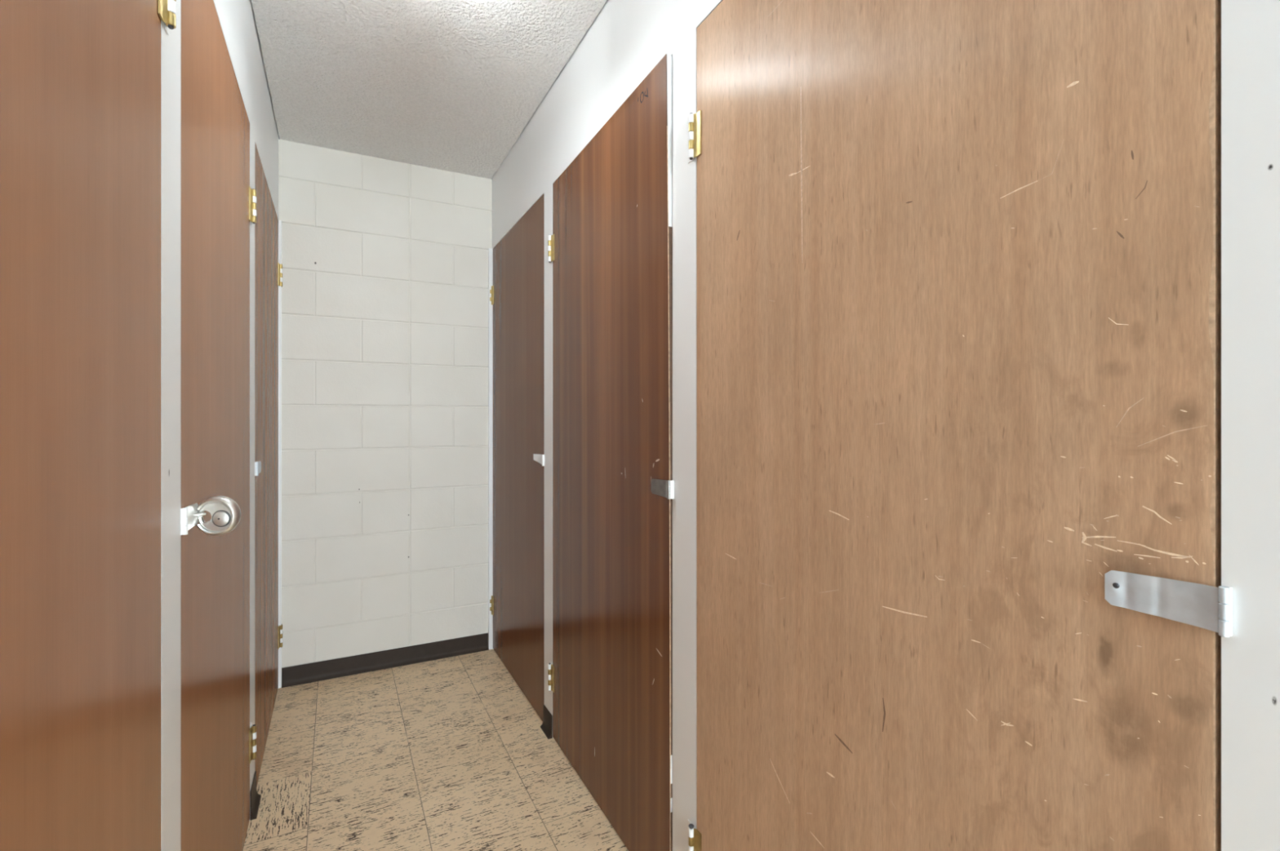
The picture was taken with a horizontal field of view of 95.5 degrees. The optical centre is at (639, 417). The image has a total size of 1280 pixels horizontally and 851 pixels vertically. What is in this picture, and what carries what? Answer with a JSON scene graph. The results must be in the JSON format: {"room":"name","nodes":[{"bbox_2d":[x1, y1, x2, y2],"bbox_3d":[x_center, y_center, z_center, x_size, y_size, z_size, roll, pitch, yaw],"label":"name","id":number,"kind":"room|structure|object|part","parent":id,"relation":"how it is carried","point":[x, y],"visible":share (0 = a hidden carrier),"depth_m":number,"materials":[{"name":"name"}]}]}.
{"room":"storage locker corridor","nodes":[
{"label":"storage locker corridor","id":0,"kind":"room"},
{"bbox_2d":[160,0,278,850],"bbox_3d":[-0.011,-0.059,-1.112,0.590,2.518,8.039,0,0,-28],"label":"wall","id":1,"kind":"structure","parent":0,"point":[237,20],"depth_m":0.93,"materials":[{"name":"white paint"}]},
{"bbox_2d":[0,0,176,850],"bbox_3d":[-0.520,0.160,0.482,0.050,2.066,0.902,0,0,-28],"label":"door","id":2,"kind":"structure","parent":1,"relation":"in","point":[80,80],"depth_m":0.58,"materials":[{"name":"brown wood"}]},
{"bbox_3d":[-0.708,-0.631,0.873,0.034,0.097,0.012,0,0,35],"label":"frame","id":3,"kind":"part","parent":2,"relation":"part of","materials":[{"name":"gold metal"}]},
{"bbox_2d":[181,0,256,850],"bbox_3d":[-0.976,0.160,1.358,0.050,2.066,0.894,0,0,-28],"label":"door","id":4,"kind":"structure","parent":1,"relation":"in","point":[219,202],"depth_m":1.23,"materials":[{"name":"brown wood"}]},
{"bbox_2d":[180,503,206,535],"bbox_3d":[-0.769,0.172,1.005,0.022,0.044,0.094,0,0,-28],"label":"hasp","id":5,"kind":"object","parent":4,"relation":"attached to","point":[189,514],"visible":1,"depth_m":1.00,"materials":[{"name":"silver metal"}]},
{"bbox_2d":[195,496,240,536],"bbox_3d":[-0.762,0.177,1.051,0.069,0.071,0.024,0,0,-11],"label":"padlock","id":6,"kind":"object","parent":5,"relation":"hanging from","point":[225,513],"visible":0.99,"depth_m":1.04,"materials":[{"name":"silver metal"}]},
{"bbox_3d":[-1.163,0.971,1.746,0.034,0.097,0.012,0,0,35],"label":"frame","id":7,"kind":"part","parent":4,"relation":"part of","materials":[{"name":"gold metal"}]},
{"bbox_3d":[-1.163,-0.631,1.746,0.034,0.097,0.012,0,0,35],"label":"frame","id":8,"kind":"part","parent":4,"relation":"part of","materials":[{"name":"gold metal"}]},
{"bbox_2d":[249,771,261,820],"bbox_3d":[-1.181,1.158,1.788,0.016,0.084,0.118,0,0,-28],"label":"baseboard","id":9,"kind":"structure","parent":1,"relation":"attached to","point":[255,798],"depth_m":1.77,"materials":[{"name":"brown plastic"}]},
{"bbox_2d":[254,142,282,786],"bbox_3d":[-1.425,0.160,2.218,0.050,2.066,0.861,0,0,-28],"label":"door","id":10,"kind":"structure","parent":1,"relation":"in","point":[268,270],"depth_m":2.09,"materials":[{"name":"brown wood"}]},
{"bbox_2d":[254,461,261,475],"bbox_3d":[-1.230,0.162,1.875,0.009,0.044,0.094,0,0,-28],"label":"hasp","id":11,"kind":"object","parent":10,"relation":"attached to","point":[257,464],"visible":1,"depth_m":1.83,"materials":[{"name":"metal"}]},
{"bbox_3d":[-1.603,0.971,2.591,0.034,0.097,0.012,0,0,35],"label":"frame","id":12,"kind":"part","parent":10,"relation":"part of","materials":[{"name":"gold metal"}]},
{"bbox_3d":[-1.603,-0.631,2.591,0.034,0.097,0.012,0,0,35],"label":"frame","id":13,"kind":"part","parent":10,"relation":"part of","materials":[{"name":"gold metal"}]},
{"bbox_2d":[278,139,492,667],"bbox_3d":[-1.217,-0.019,2.861,1.025,2.439,0.120,0,0,-28],"label":"wall","id":14,"kind":"structure","parent":0,"point":[384,288],"depth_m":2.78,"materials":[{"name":"paint"}]},
{"bbox_2d":[278,220,281,688],"bbox_3d":[-1.613,0.162,2.578,0.041,2.075,0.014,0,0,-28],"label":"trim","id":15,"kind":"structure","parent":14,"relation":"attached to","point":[279,221],"depth_m":2.58,"materials":[{"name":"white paint"}]},
{"bbox_2d":[281,633,488,688],"bbox_3d":[-1.189,1.158,2.798,0.913,0.084,0.016,0,0,-28],"label":"baseboard","id":16,"kind":"structure","parent":14,"relation":"attached to","point":[315,672],"depth_m":2.78,"materials":[{"name":"brown plastic"}]},
{"bbox_2d":[488,248,492,649],"bbox_3d":[-0.762,0.162,3.022,0.049,2.075,0.014,0,0,-28],"label":"trim","id":17,"kind":"structure","parent":14,"relation":"attached to","point":[490,250],"depth_m":3.01,"materials":[{"name":"white paint"}]},
{"bbox_2d":[251,0,606,179],"bbox_3d":[0.663,-1.319,-0.732,2.500,0.160,8.289,0,0,-28],"label":"ceiling","id":18,"kind":"structure","parent":0,"point":[452,86],"depth_m":2.07,"materials":[{"name":"white paint"}]},
{"bbox_2d":[243,648,628,850],"bbox_3d":[0.663,1.240,-0.732,2.500,0.080,8.289,0,0,-28],"label":"floor","id":19,"kind":"structure","parent":0,"point":[451,753],"depth_m":1.97,"materials":[{"name":"tile"}]},
{"bbox_2d":[492,0,1279,850],"bbox_3d":[1.350,-0.059,-0.402,0.590,2.518,8.039,0,0,-28],"label":"wall","id":20,"kind":"structure","parent":0,"point":[627,39],"depth_m":0.53,"materials":[{"name":"white paint"}]},
{"bbox_2d":[489,193,544,721],"bbox_3d":[-0.568,0.160,2.658,0.050,2.066,0.873,0,0,-28],"label":"door","id":21,"kind":"structure","parent":20,"relation":"in","point":[517,293],"depth_m":2.53,"materials":[{"name":"brown wood"}]},
{"bbox_2d":[533,453,544,466],"bbox_3d":[-0.400,0.166,2.295,0.009,0.044,0.097,0,0,-33],"label":"hasp","id":22,"kind":"object","parent":21,"relation":"attached to","point":[540,459],"visible":1,"depth_m":2.29,"materials":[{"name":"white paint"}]},
{"bbox_2d":[540,704,552,739],"bbox_3d":[-0.357,1.158,2.216,0.016,0.084,0.097,0,0,-28],"label":"baseboard","id":23,"kind":"structure","parent":20,"relation":"attached to","point":[546,726],"depth_m":2.21,"materials":[{"name":"brown plastic"}]},
{"bbox_2d":[547,53,672,850],"bbox_3d":[-0.125,0.160,1.807,0.050,2.066,0.903,0,0,-28],"label":"door","id":24,"kind":"structure","parent":20,"relation":"in","point":[610,248],"depth_m":1.67,"materials":[{"name":"red wood"}]},
{"bbox_3d":[-0.338,0.971,2.186,0.012,0.097,0.034,0,0,-1],"label":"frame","id":25,"kind":"part","parent":24,"relation":"part of","materials":[{"name":"gold metal"}]},
{"bbox_3d":[-0.338,-0.631,2.186,0.012,0.097,0.034,0,0,-1],"label":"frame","id":26,"kind":"part","parent":24,"relation":"part of","materials":[{"name":"gold metal"}]},
{"bbox_2d":[651,479,674,499],"bbox_3d":[0.053,0.172,1.429,0.016,0.044,0.093,0,0,-28],"label":"hasp","id":27,"kind":"object","parent":24,"relation":"attached to","point":[664,488],"visible":1,"depth_m":1.42,"materials":[{"name":"metal"}]},
{"bbox_2d":[687,0,1221,850],"bbox_3d":[0.328,0.160,0.939,0.050,2.066,0.902,0,0,-28],"label":"door","id":28,"kind":"structure","parent":20,"relation":"in","point":[958,262],"depth_m":0.76,"materials":[{"name":"beige wood"}]},
{"bbox_3d":[0.115,0.971,1.318,0.012,0.097,0.034,0,0,-1],"label":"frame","id":29,"kind":"part","parent":28,"relation":"part of","materials":[{"name":"gold metal"}]},
{"bbox_3d":[0.115,-0.631,1.318,0.012,0.097,0.034,0,0,-1],"label":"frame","id":30,"kind":"part","parent":28,"relation":"part of","materials":[{"name":"gold metal"}]},
{"bbox_2d":[1104,570,1232,637],"bbox_3d":[0.507,0.175,0.563,0.010,0.044,0.094,0,0,-28],"label":"hasp","id":31,"kind":"object","parent":28,"relation":"attached to","point":[1197,605],"visible":1,"depth_m":0.56,"materials":[{"name":"metal"}]}
]}

